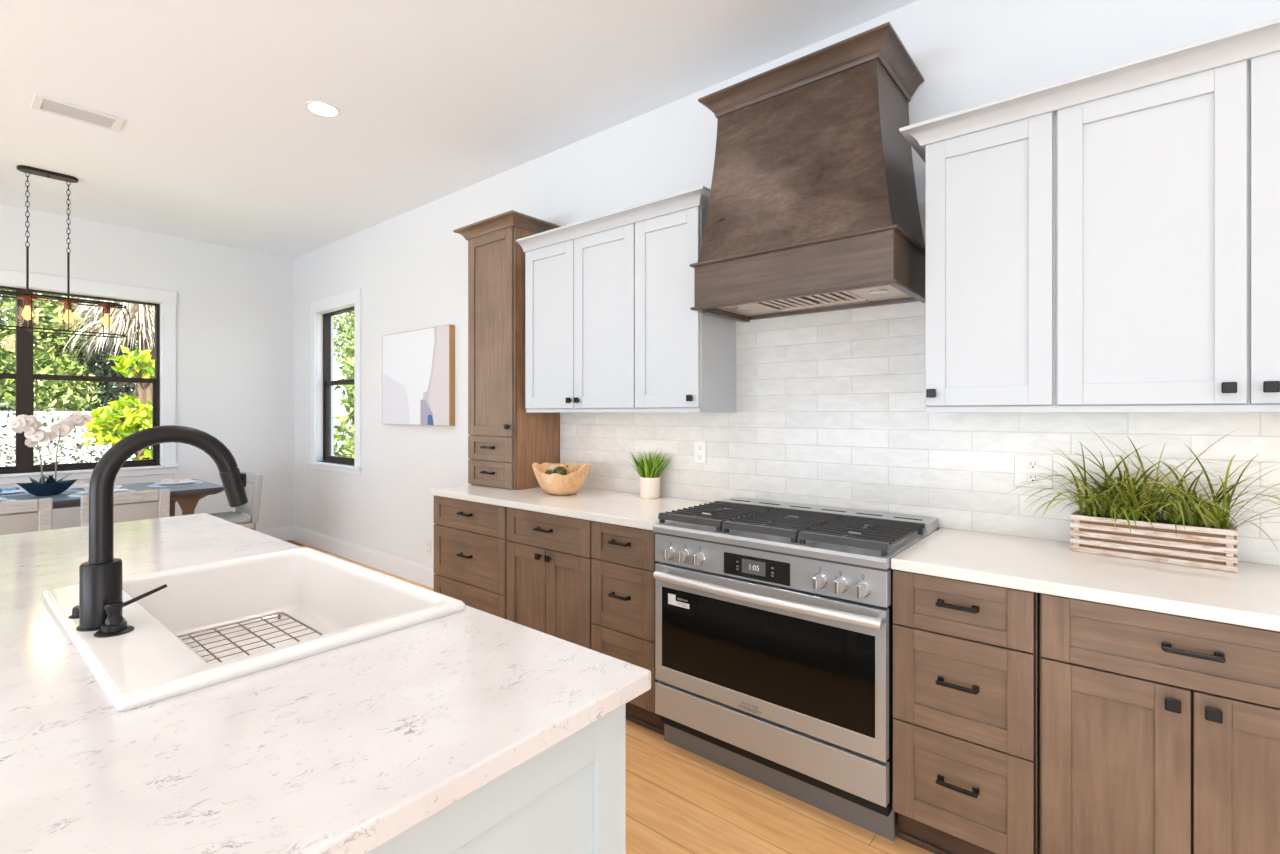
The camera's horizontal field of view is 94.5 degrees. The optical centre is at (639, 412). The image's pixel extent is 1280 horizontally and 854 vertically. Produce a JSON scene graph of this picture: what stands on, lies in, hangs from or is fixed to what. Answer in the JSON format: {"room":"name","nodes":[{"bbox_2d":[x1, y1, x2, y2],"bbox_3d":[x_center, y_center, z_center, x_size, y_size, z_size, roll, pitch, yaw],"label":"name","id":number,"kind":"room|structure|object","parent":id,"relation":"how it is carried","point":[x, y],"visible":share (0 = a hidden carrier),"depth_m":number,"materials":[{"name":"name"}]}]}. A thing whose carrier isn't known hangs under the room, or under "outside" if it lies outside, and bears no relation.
{"room":"kitchen","nodes":[
{"label":"kitchen","id":0,"kind":"room"},
{"bbox_2d":[0,204,293,530],"bbox_3d":[-6.279,-0.146,3.392,0.170,3.022,7.846,0,0,40],"label":"wall","id":1,"kind":"structure","parent":0,"point":[235,306],"depth_m":5.79,"materials":[{"name":"white paint"}]},
{"bbox_2d":[0,286,159,473],"bbox_3d":[-5.352,-0.265,4.536,0.085,1.510,2.640,0,0,40],"label":"window","id":2,"kind":"structure","parent":1,"relation":"in","point":[24,377],"depth_m":4.88,"materials":[{"name":"brown metal"}]},
{"bbox_2d":[0,269,178,484],"bbox_3d":[-5.282,-0.284,4.478,0.105,1.708,2.880,0,0,40],"label":"trim","id":3,"kind":"structure","parent":1,"relation":"attached to","point":[167,300],"depth_m":5.36,"materials":[{"name":"white wood"}]},
{"bbox_2d":[257,526,293,540],"bbox_3d":[-6.143,1.289,3.410,0.016,0.152,7.646,0,0,40],"label":"baseboard","id":4,"kind":"structure","parent":1,"relation":"attached to","point":[282,533],"depth_m":6.25,"materials":[{"name":"white"}]},
{"bbox_2d":[0,0,917,258],"bbox_3d":[-2.169,-1.732,0.133,10.717,0.150,8.046,0,0,40],"label":"ceiling","id":5,"kind":"structure","parent":0,"point":[218,141],"depth_m":3.05,"materials":[{"name":"white paint"}]},
{"bbox_2d":[0,165,130,337],"bbox_3d":[-4.085,-1.109,4.085,0.220,1.096,0.850,0,0,40],"label":"linear chandelier","id":6,"kind":"object","parent":5,"relation":"hanging from","point":[27,313],"visible":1,"depth_m":4.11,"materials":[{"name":"brown metal"}]},
{"bbox_2d":[17,295,37,305],"bbox_3d":[-4.148,-0.754,4.007,0.100,0.061,0.100,0,0,40],"label":"socket","id":7,"kind":"object","parent":6,"relation":"attached to","point":[27,299],"depth_m":3.99,"materials":[{"name":"gold metal"}]},
{"bbox_2d":[59,300,77,309],"bbox_3d":[-4.021,-0.754,4.162,0.100,0.061,0.100,0,0,40],"label":"socket","id":8,"kind":"object","parent":6,"relation":"attached to","point":[65,302],"depth_m":4.15,"materials":[{"name":"gold metal"}]},
{"bbox_2d":[98,304,115,313],"bbox_3d":[-3.891,-0.754,4.319,0.100,0.061,0.100,0,0,40],"label":"socket","id":9,"kind":"object","parent":6,"relation":"attached to","point":[105,306],"depth_m":4.30,"materials":[{"name":"gold metal"}]},
{"bbox_2d":[30,93,124,131],"bbox_3d":[-3.102,-1.653,3.272,0.220,0.008,0.358,0,0,40],"label":"ceiling vent","id":10,"kind":"object","parent":5,"relation":"in","point":[40,102],"visible":1,"depth_m":3.26,"materials":[{"name":"white metal"}]},
{"bbox_2d":[306,101,339,116],"bbox_3d":[-1.729,-1.654,3.228,0.166,0.006,0.166,0,0,40],"label":"recessed light","id":11,"kind":"object","parent":5,"relation":"in","point":[319,108],"visible":1,"depth_m":3.23,"materials":[{"name":"white plastic"}]},
{"bbox_2d":[292,540,933,853],"bbox_3d":[-2.169,1.425,0.133,10.717,0.120,8.046,0,0,40],"label":"floor","id":12,"kind":"structure","parent":0,"point":[679,800],"depth_m":2.00,"materials":[{"name":"brown wood"}]},
{"bbox_2d":[0,498,52,534],"bbox_3d":[-3.959,0.945,3.634,0.536,0.840,0.450,0,0,40],"label":"dining chair","id":13,"kind":"object","parent":12,"relation":"on","point":[17,516],"visible":0.21,"depth_m":3.56,"materials":[{"name":"grey wood"}]},
{"bbox_2d":[0,479,223,516],"bbox_3d":[-4.357,0.984,4.328,0.890,0.762,2.035,0,0,40],"label":"dining table","id":14,"kind":"object","parent":12,"relation":"on","point":[187,497],"visible":0.35,"depth_m":4.70,"materials":[{"name":"grey"}]},
{"bbox_2d":[0,491,29,495],"bbox_3d":[-4.724,0.601,4.362,0.296,0.004,0.380,0,0,40],"label":"placemat","id":15,"kind":"object","parent":14,"relation":"on","point":[23,492],"visible":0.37,"depth_m":4.39,"materials":[{"name":"blue"}]},
{"bbox_2d":[0,489,25,494],"bbox_3d":[-4.724,0.591,4.362,0.294,0.016,0.294,0,0,40],"label":"plate","id":16,"kind":"object","parent":15,"relation":"on","point":[20,490],"visible":0.77,"depth_m":4.42,"materials":[{"name":"white ceramic"}]},
{"bbox_2d":[0,487,19,491],"bbox_3d":[-4.724,0.570,4.362,0.244,0.033,0.077,0,0,-15],"label":"napkin","id":17,"kind":"object","parent":16,"relation":"on","point":[14,488],"visible":1,"depth_m":4.36,"materials":[{"name":"blue"}]},
{"bbox_2d":[9,411,92,495],"bbox_3d":[-4.312,0.293,4.350,0.229,0.618,0.452,0,0,40],"label":"orchid arrangement","id":18,"kind":"object","parent":14,"relation":"on","point":[29,425],"visible":1,"depth_m":4.30,"materials":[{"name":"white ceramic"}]},
{"bbox_2d":[16,479,77,495],"bbox_3d":[-4.334,0.551,4.332,0.170,0.104,0.330,0,0,40],"label":"bowl","id":19,"kind":"object","parent":18,"relation":"on","point":[51,486],"depth_m":4.30,"materials":[{"name":"blue ceramic"}]},
{"bbox_2d":[66,485,121,490],"bbox_3d":[-4.391,0.601,4.735,0.296,0.004,0.380,0,0,40],"label":"placemat","id":20,"kind":"object","parent":14,"relation":"on","point":[68,489],"visible":0.27,"depth_m":4.62,"materials":[{"name":"blue fabric"}]},
{"bbox_2d":[69,484,114,488],"bbox_3d":[-4.391,0.591,4.735,0.294,0.016,0.294,0,0,40],"label":"plate","id":21,"kind":"object","parent":20,"relation":"on","point":[74,486],"visible":0.38,"depth_m":4.71,"materials":[{"name":"white ceramic"}]},
{"bbox_2d":[73,482,89,485],"bbox_3d":[-4.391,0.570,4.735,0.244,0.033,0.077,0,0,-15],"label":"napkin","id":22,"kind":"object","parent":21,"relation":"on","point":[79,483],"visible":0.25,"depth_m":4.71,"materials":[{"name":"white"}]},
{"bbox_2d":[68,490,135,496],"bbox_3d":[-4.005,0.601,4.417,0.296,0.004,0.380,0,0,40],"label":"placemat","id":23,"kind":"object","parent":14,"relation":"on","point":[72,495],"visible":0.37,"depth_m":4.34,"materials":[{"name":"blue"}]},
{"bbox_2d":[76,488,128,493],"bbox_3d":[-4.005,0.591,4.417,0.294,0.016,0.294,0,0,40],"label":"plate","id":24,"kind":"object","parent":23,"relation":"on","point":[123,489],"visible":0.4,"depth_m":4.41,"materials":[{"name":"white ceramic"}]},
{"bbox_2d":[83,486,122,490],"bbox_3d":[-4.005,0.570,4.417,0.244,0.033,0.077,0,0,-15],"label":"napkin","id":25,"kind":"object","parent":24,"relation":"on","point":[118,487],"visible":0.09,"depth_m":4.42,"materials":[{"name":"white fabric"}]},
{"bbox_2d":[147,482,203,486],"bbox_3d":[-3.903,0.601,4.981,0.296,0.004,0.380,0,0,40],"label":"placemat","id":26,"kind":"object","parent":14,"relation":"on","point":[192,483],"visible":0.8,"depth_m":4.88,"materials":[{"name":"blue"}]},
{"bbox_2d":[154,480,197,484],"bbox_3d":[-3.903,0.591,4.981,0.294,0.016,0.294,0,0,40],"label":"plate","id":27,"kind":"object","parent":26,"relation":"on","point":[188,481],"visible":0.94,"depth_m":4.98,"materials":[{"name":"white ceramic"}]},
{"bbox_2d":[159,478,192,482],"bbox_3d":[-3.903,0.570,4.981,0.244,0.033,0.077,0,0,-15],"label":"napkin","id":28,"kind":"object","parent":27,"relation":"on","point":[166,479],"visible":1,"depth_m":4.97,"materials":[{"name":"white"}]},
{"bbox_2d":[80,489,169,526],"bbox_3d":[-3.591,0.945,4.082,0.536,0.840,0.450,0,0,40],"label":"dining chair","id":29,"kind":"object","parent":12,"relation":"on","point":[144,504],"visible":0.09,"depth_m":3.96,"materials":[{"name":"grey wood"}]},
{"bbox_2d":[210,472,262,530],"bbox_3d":[-3.527,0.945,4.934,0.450,0.840,0.536,0,0,40],"label":"dining chair","id":30,"kind":"object","parent":12,"relation":"on","point":[253,487],"visible":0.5,"depth_m":4.98,"materials":[{"name":"grey wood"}]},
{"bbox_2d":[210,511,250,523],"bbox_3d":[-3.554,0.892,4.901,0.450,0.054,0.450,0,0,40],"label":"seat cushion","id":31,"kind":"object","parent":30,"relation":"on","point":[235,517],"depth_m":4.93,"materials":[{"name":"grey fabric"}]},
{"bbox_2d":[286,540,304,545],"bbox_3d":[-3.628,1.362,6.147,0.380,0.006,0.130,0,0,40],"label":"floor vent","id":32,"kind":"object","parent":12,"relation":"in","point":[289,541],"visible":0.33,"depth_m":6.16,"materials":[{"name":"brown"}]},
{"bbox_2d":[434,496,508,619],"bbox_3d":[-0.779,0.925,3.512,0.682,0.880,0.640,0,0,40],"label":"base cabinet","id":33,"kind":"object","parent":12,"relation":"on","point":[470,537],"visible":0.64,"depth_m":3.26,"materials":[{"name":"brown wood"}]},
{"bbox_2d":[430,484,713,530],"bbox_3d":[-0.385,0.468,3.204,1.698,0.034,0.636,0,0,40],"label":"countertop","id":34,"kind":"structure","parent":33,"relation":"on","point":[599,505],"depth_m":2.97,"materials":[{"name":"white stone"}]},
{"bbox_2d":[453,210,561,489],"bbox_3d":[-0.810,-0.346,3.688,0.580,1.594,0.429,0,0,40],"label":"cabinet","id":35,"kind":"object","parent":34,"relation":"on","point":[505,440],"visible":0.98,"depth_m":3.55,"materials":[{"name":"brown wood"}]},
{"bbox_2d":[532,463,590,494],"bbox_3d":[-0.432,0.365,3.293,0.331,0.170,0.290,0,0,40],"label":"wooden bowl","id":36,"kind":"object","parent":34,"relation":"on","point":[571,483],"visible":0.94,"depth_m":3.20,"materials":[{"name":"brown wood"}]},
{"bbox_2d":[547,465,555,473],"bbox_3d":[-0.494,0.333,3.339,0.072,0.072,0.072,0,0,40],"label":"ball","id":37,"kind":"object","parent":36,"relation":"in","point":[552,467],"visible":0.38,"depth_m":3.32,"materials":[{"name":"grey"}]},
{"bbox_2d":[552,467,567,474],"bbox_3d":[-0.438,0.336,3.234,0.084,0.084,0.084,0,0,40],"label":"moss ball","id":38,"kind":"object","parent":36,"relation":"in","point":[559,470],"visible":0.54,"depth_m":3.21,"materials":[{"name":"green plant"}]},
{"bbox_2d":[568,467,576,473],"bbox_3d":[-0.370,0.324,3.286,0.059,0.047,0.043,0,0,17],"label":"pod","id":39,"kind":"object","parent":36,"relation":"in","point":[574,469],"visible":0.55,"depth_m":3.27,"materials":[{"name":"brown"}]},
{"bbox_3d":[-0.430,0.381,3.299,0.100,0.100,0.100,0,0,40],"label":"ball","id":40,"kind":"object","parent":36,"relation":"in","visible":0},
{"bbox_2d":[557,463,567,471],"bbox_3d":[-0.434,0.316,3.317,0.069,0.070,0.070,0,0,40],"label":"pod","id":41,"kind":"object","parent":40,"relation":"on","point":[562,464],"visible":0.39,"depth_m":3.30,"materials":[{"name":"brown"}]},
{"bbox_2d":[623,449,674,498],"bbox_3d":[0.058,0.317,3.134,0.266,0.268,0.254,0,0,40],"label":"potted grass","id":42,"kind":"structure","parent":34,"relation":"on","point":[649,475],"depth_m":3.09,"materials":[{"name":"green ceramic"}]},
{"bbox_2d":[367,704,625,853],"bbox_3d":[-1.254,0.925,1.501,2.485,0.880,0.920,0,0,40],"label":"kitchen island","id":43,"kind":"object","parent":12,"relation":"on","point":[569,797],"visible":0.08,"depth_m":0.91,"materials":[{"name":"white paint"}]},
{"bbox_2d":[0,513,650,853],"bbox_3d":[-1.359,0.468,1.376,2.562,0.034,1.233,0,0,40],"label":"island countertop","id":44,"kind":"structure","parent":43,"relation":"on","point":[347,749],"depth_m":0.86,"materials":[{"name":"white stone"}]},
{"bbox_2d":[76,425,247,631],"bbox_3d":[-1.032,0.229,1.295,0.099,0.405,0.296,0,0,40],"label":"faucet","id":45,"kind":"object","parent":44,"relation":"on","point":[100,578],"visible":0.91,"depth_m":1.20,"materials":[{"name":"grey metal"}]},
{"bbox_2d":[42,547,464,710],"bbox_3d":[-0.928,0.535,1.399,0.882,0.209,0.610,0,0,40],"label":"sink","id":46,"kind":"object","parent":44,"relation":"in","point":[347,602],"visible":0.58,"depth_m":1.56,"materials":[{"name":"white ceramic"}]},
{"bbox_2d":[68,605,78,618],"bbox_3d":[-1.186,0.421,1.258,0.042,0.021,0.042,0,0,40],"label":"switch","id":47,"kind":"object","parent":46,"relation":"on","point":[75,610],"visible":0.44,"depth_m":1.24,"materials":[{"name":"grey"}]},
{"bbox_2d":[94,584,166,637],"bbox_3d":[-1.016,0.393,1.183,0.060,0.077,0.113,0,0,40],"label":"soap dispenser","id":48,"kind":"object","parent":46,"relation":"on","point":[115,625],"visible":1,"depth_m":1.16,"materials":[{"name":"grey metal"}]},
{"bbox_2d":[178,612,323,662],"bbox_3d":[-0.898,0.612,1.453,0.741,0.019,0.296,0,0,40],"label":"grid","id":49,"kind":"object","parent":46,"relation":"in","point":[278,613],"visible":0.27,"depth_m":1.62,"materials":[{"name":"silver metal"}]},
{"bbox_2d":[507,507,592,648],"bbox_3d":[-0.278,0.925,3.099,0.607,0.880,0.640,0,0,40],"label":"base cabinet","id":50,"kind":"object","parent":12,"relation":"on","point":[549,558],"visible":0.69,"depth_m":2.86,"materials":[{"name":"brown wood"}]},
{"bbox_2d":[591,521,663,735],"bbox_3d":[0.107,0.925,2.781,0.381,0.880,0.640,0,0,40],"label":"base cabinet","id":51,"kind":"object","parent":12,"relation":"on","point":[623,562],"visible":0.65,"depth_m":2.56,"materials":[{"name":"brown wood"}]},
{"bbox_2d":[653,497,937,841],"bbox_3d":[0.586,0.886,2.330,0.920,0.957,0.720,0,0,40],"label":"gas range","id":52,"kind":"object","parent":12,"relation":"on","point":[774,619],"visible":1,"depth_m":2.07,"materials":[{"name":"silver metal"}]},
{"bbox_2d":[653,512,936,568],"bbox_3d":[0.600,0.464,2.342,0.914,0.034,0.622,0,0,40],"label":"cooktop","id":53,"kind":"object","parent":52,"relation":"in","point":[794,548],"depth_m":2.07,"materials":[{"name":"silver metal"}]},
{"bbox_2d":[893,569,1039,853],"bbox_3d":[1.114,0.925,1.951,0.379,0.880,0.640,0,0,40],"label":"base cabinet","id":54,"kind":"object","parent":12,"relation":"on","point":[966,655],"visible":0.95,"depth_m":1.72,"materials":[{"name":"brown wood"}]},
{"bbox_2d":[891,528,1279,631],"bbox_3d":[1.368,0.468,1.759,1.007,0.034,0.636,0,0,40],"label":"countertop","id":55,"kind":"structure","parent":54,"relation":"on","point":[1249,596],"depth_m":1.66,"materials":[{"name":"white stone"}]},
{"bbox_2d":[993,426,1279,571],"bbox_3d":[1.573,0.238,1.720,0.961,0.424,0.408,0,0,40],"label":"planter","id":56,"kind":"object","parent":55,"relation":"on","point":[1206,538],"visible":1,"depth_m":1.80,"materials":[{"name":"brown wood"}]},
{"bbox_2d":[1040,593,1279,853],"bbox_3d":[1.506,0.925,1.627,0.626,0.880,0.640,0,0,40],"label":"base cabinet","id":57,"kind":"object","parent":12,"relation":"on","point":[1160,732],"visible":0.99,"depth_m":1.46,"materials":[{"name":"brown wood"}]},
{"bbox_2d":[640,476,659,498],"bbox_3d":[0.053,0.395,3.138,0.110,0.111,0.110,0,0,40],"label":"pot","id":58,"kind":"object","parent":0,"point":[649,485],"depth_m":3.09,"materials":[{"name":"beige ceramic"}]},
{"bbox_2d":[294,0,1279,567],"bbox_3d":[0.314,-0.146,3.146,10.717,3.022,0.178,0,0,40],"label":"wall","id":59,"kind":"structure","parent":0,"point":[410,268],"depth_m":2.66,"materials":[{"name":"white paint"}]},
{"bbox_2d":[307,289,361,475],"bbox_3d":[-2.946,-0.278,5.738,1.107,1.701,0.105,0,0,40],"label":"trim","id":60,"kind":"structure","parent":59,"relation":"attached to","point":[353,298],"depth_m":5.90,"materials":[{"name":"white wood"}]},
{"bbox_2d":[323,307,353,464],"bbox_3d":[-2.890,-0.259,5.806,0.867,1.503,0.070,0,0,40],"label":"window","id":61,"kind":"structure","parent":59,"relation":"in","point":[327,383],"depth_m":6.04,"materials":[{"name":"brown metal"}]},
{"bbox_2d":[293,526,434,587],"bbox_3d":[-2.284,1.289,5.173,3.727,0.152,0.016,0,0,40],"label":"baseboard","id":62,"kind":"structure","parent":59,"relation":"attached to","point":[404,568],"depth_m":5.26,"materials":[{"name":"white"}]},
{"bbox_2d":[382,324,454,425],"bbox_3d":[-1.796,-0.280,4.748,1.017,0.756,0.049,0,0,40],"label":"framed painting","id":63,"kind":"object","parent":59,"relation":"attached to","point":[418,366],"visible":1,"depth_m":4.67,"materials":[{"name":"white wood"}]},
{"bbox_2d":[425,540,430,554],"bbox_3d":[-1.677,1.065,4.678,0.070,0.115,0.008,0,0,40],"label":"wall outlet","id":64,"kind":"object","parent":59,"relation":"attached to","point":[427,542],"visible":1,"depth_m":4.67,"materials":[{"name":"white plastic"}]},
{"bbox_2d":[525,223,634,408],"bbox_3d":[-0.249,-0.478,3.270,0.822,0.914,0.361,0,0,40],"label":"upper cabinet","id":65,"kind":"object","parent":59,"relation":"attached to","point":[580,292],"visible":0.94,"depth_m":3.12,"materials":[{"name":"grey paint"}]},
{"bbox_2d":[516,185,710,251],"bbox_3d":[-0.089,-0.954,3.115,1.265,0.058,0.399,0,0,40],"label":"crown molding","id":66,"kind":"structure","parent":65,"relation":"on","point":[697,196],"depth_m":2.90,"materials":[{"name":"grey paint"}]},
{"bbox_2d":[526,408,735,412],"bbox_3d":[-0.094,-0.011,3.159,1.201,0.020,0.317,0,0,40],"label":"rail","id":67,"kind":"object","parent":59,"relation":"attached to","point":[619,409],"visible":1,"depth_m":2.90,"materials":[{"name":"grey paint"}]},
{"bbox_2d":[635,206,735,407],"bbox_3d":[0.215,-0.478,2.887,0.377,0.914,0.361,0,0,40],"label":"upper cabinet","id":68,"kind":"object","parent":59,"relation":"attached to","point":[685,357],"visible":0.94,"depth_m":2.77,"materials":[{"name":"grey paint"}]},
{"bbox_2d":[694,441,705,463],"bbox_3d":[0.308,0.202,3.030,0.070,0.115,0.008,0,0,40],"label":"wall outlet","id":69,"kind":"object","parent":59,"relation":"attached to","point":[699,446],"visible":1,"depth_m":3.03,"materials":[{"name":"white plastic"}]},
{"bbox_2d":[697,444,702,450],"bbox_3d":[0.307,0.178,3.029,0.034,0.030,0.003,0,0,40],"label":"socket","id":70,"kind":"object","parent":69,"relation":"attached to","point":[699,446],"depth_m":3.03,"materials":[{"name":"grey plastic"}]},
{"bbox_2d":[697,454,702,459],"bbox_3d":[0.307,0.226,3.029,0.034,0.030,0.003,0,0,40],"label":"socket","id":71,"kind":"object","parent":69,"relation":"attached to","point":[699,456],"depth_m":3.03,"materials":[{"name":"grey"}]},
{"bbox_2d":[689,22,924,322],"bbox_3d":[0.684,-0.883,2.431,0.843,0.892,0.468,0,0,40],"label":"range hood","id":72,"kind":"object","parent":59,"relation":"attached to","point":[813,207],"visible":0.97,"depth_m":2.24,"materials":[{"name":"stained wood"},{"name":"stainless steel"}]},
{"bbox_2d":[735,307,749,310],"bbox_3d":[0.452,-0.457,2.608,0.067,0.004,0.067,0,0,32],"label":"lamp","id":73,"kind":"object","parent":72,"relation":"on","point":[736,308],"depth_m":2.59,"materials":[{"name":"silver metal"}]},
{"bbox_2d":[869,290,887,293],"bbox_3d":[0.902,-0.457,2.237,0.067,0.004,0.067,0,0,32],"label":"lamp","id":74,"kind":"object","parent":72,"relation":"on","point":[870,291],"depth_m":2.23,"materials":[{"name":"silver metal"}]},
{"bbox_2d":[925,111,1054,406],"bbox_3d":[1.227,-0.478,2.053,0.372,0.914,0.361,0,0,40],"label":"upper cabinet","id":75,"kind":"object","parent":59,"relation":"attached to","point":[990,193],"visible":0.95,"depth_m":1.93,"materials":[{"name":"grey paint"}]},
{"bbox_2d":[899,17,1279,161],"bbox_3d":[1.513,-0.954,1.794,1.271,0.058,0.399,0,0,40],"label":"crown molding","id":76,"kind":"structure","parent":75,"relation":"on","point":[1260,39],"depth_m":1.71,"materials":[{"name":"grey paint"}]},
{"bbox_2d":[1014,454,1052,487],"bbox_3d":[1.410,0.210,2.122,0.115,0.115,0.008,0,0,40],"label":"wall outlet","id":77,"kind":"object","parent":59,"relation":"attached to","point":[1022,474],"visible":0.95,"depth_m":2.12,"materials":[{"name":"white plastic"}]},
{"bbox_2d":[1027,460,1038,468],"bbox_3d":[1.408,0.186,2.120,0.034,0.030,0.003,0,0,40],"label":"socket","id":78,"kind":"object","parent":77,"relation":"attached to","point":[1033,464],"depth_m":2.12,"materials":[{"name":"grey plastic"}]},
{"bbox_2d":[1027,474,1038,481],"bbox_3d":[1.408,0.234,2.120,0.034,0.030,0.003,0,0,40],"label":"socket","id":79,"kind":"object","parent":77,"relation":"attached to","point":[1032,478],"depth_m":2.12,"materials":[{"name":"grey plastic"}]},
{"bbox_2d":[926,404,1279,411],"bbox_3d":[1.558,-0.011,1.797,1.203,0.020,0.317,0,0,40],"label":"rail","id":80,"kind":"object","parent":59,"relation":"attached to","point":[1276,407],"visible":0.98,"depth_m":1.73,"materials":[{"name":"grey paint"}]},
{"bbox_2d":[1055,51,1279,405],"bbox_3d":[1.693,-0.478,1.669,0.835,0.914,0.361,0,0,40],"label":"upper cabinet","id":81,"kind":"object","parent":59,"relation":"attached to","point":[1167,194],"visible":0.98,"depth_m":1.65,"materials":[{"name":"grey paint"}]},
{"label":"outside","id":82,"kind":"structure","parent":0,"visible":0},
{"bbox_3d":[-12.128,1.715,11.296,18.913,0.100,26.000,0,0,40],"label":"lawn","id":83,"kind":"structure","parent":82,"visible":0},
{"bbox_2d":[0,289,100,410],"bbox_3d":[-9.646,-0.522,7.483,2.061,4.381,4.289,0,0,40],"label":"tree","id":84,"kind":"object","parent":83,"relation":"on","point":[47,363],"visible":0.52,"depth_m":8.40,"materials":[{"name":"green plant"}]},
{"bbox_2d":[0,400,108,466],"bbox_3d":[-7.641,0.687,7.279,0.679,1.755,2.016,0,0,38],"label":"fence","id":85,"kind":"object","parent":83,"relation":"on","point":[45,424],"visible":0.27,"depth_m":7.48,"materials":[{"name":"white"}]},
{"bbox_2d":[0,289,137,410],"bbox_3d":[-9.573,-0.844,9.103,2.102,5.023,4.225,0,0,40],"label":"tree","id":86,"kind":"object","parent":83,"relation":"on","point":[104,370],"visible":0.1,"depth_m":9.44,"materials":[{"name":"green plant"}]},
{"bbox_2d":[0,411,149,466],"bbox_3d":[-9.532,0.792,6.045,0.130,1.745,7.320,0,0,40],"label":"fence","id":87,"kind":"object","parent":83,"relation":"on","point":[4,419],"visible":0.06,"depth_m":7.99,"materials":[{"name":"white plastic"}]},
{"bbox_2d":[50,294,153,405],"bbox_3d":[-7.784,-0.283,9.236,1.911,3.904,1.948,0,0,40],"label":"palm tree","id":88,"kind":"object","parent":83,"relation":"on","point":[144,316],"visible":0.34,"depth_m":8.86,"materials":[{"name":"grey plant"}]},
{"bbox_2d":[76,345,153,459],"bbox_3d":[-6.374,0.404,7.487,0.848,2.532,1.302,0,0,40],"label":"shrub","id":89,"kind":"object","parent":83,"relation":"on","point":[124,420],"visible":0.49,"depth_m":7.31,"materials":[{"name":"green plant"}]},
{"bbox_2d":[105,308,138,405],"bbox_3d":[-8.096,-0.482,10.283,1.495,4.496,1.864,0,0,25],"label":"dry brush","id":90,"kind":"object","parent":83,"relation":"on","point":[117,374],"visible":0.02,"depth_m":9.74,"materials":[{"name":"brown plant"}]},
{"bbox_2d":[334,412,351,455],"bbox_3d":[-3.809,0.792,9.103,5.060,1.745,0.130,0,0,40],"label":"fence","id":91,"kind":"object","parent":83,"relation":"on","point":[336,422],"visible":0.02,"depth_m":10.22,"materials":[{"name":"white plastic"}]},
{"bbox_2d":[334,357,353,457],"bbox_3d":[-4.365,0.374,8.962,1.169,2.593,0.718,0,0,40],"label":"shrub","id":92,"kind":"object","parent":83,"relation":"on","point":[347,450],"visible":0.24,"depth_m":8.81,"materials":[{"name":"green plant"}]},
{"bbox_2d":[334,311,353,378],"bbox_3d":[-4.421,-0.668,10.773,4.868,4.671,1.964,0,0,40],"label":"tree","id":93,"kind":"object","parent":83,"relation":"on","point":[349,328],"visible":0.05,"depth_m":11.05,"materials":[{"name":"green plant"}]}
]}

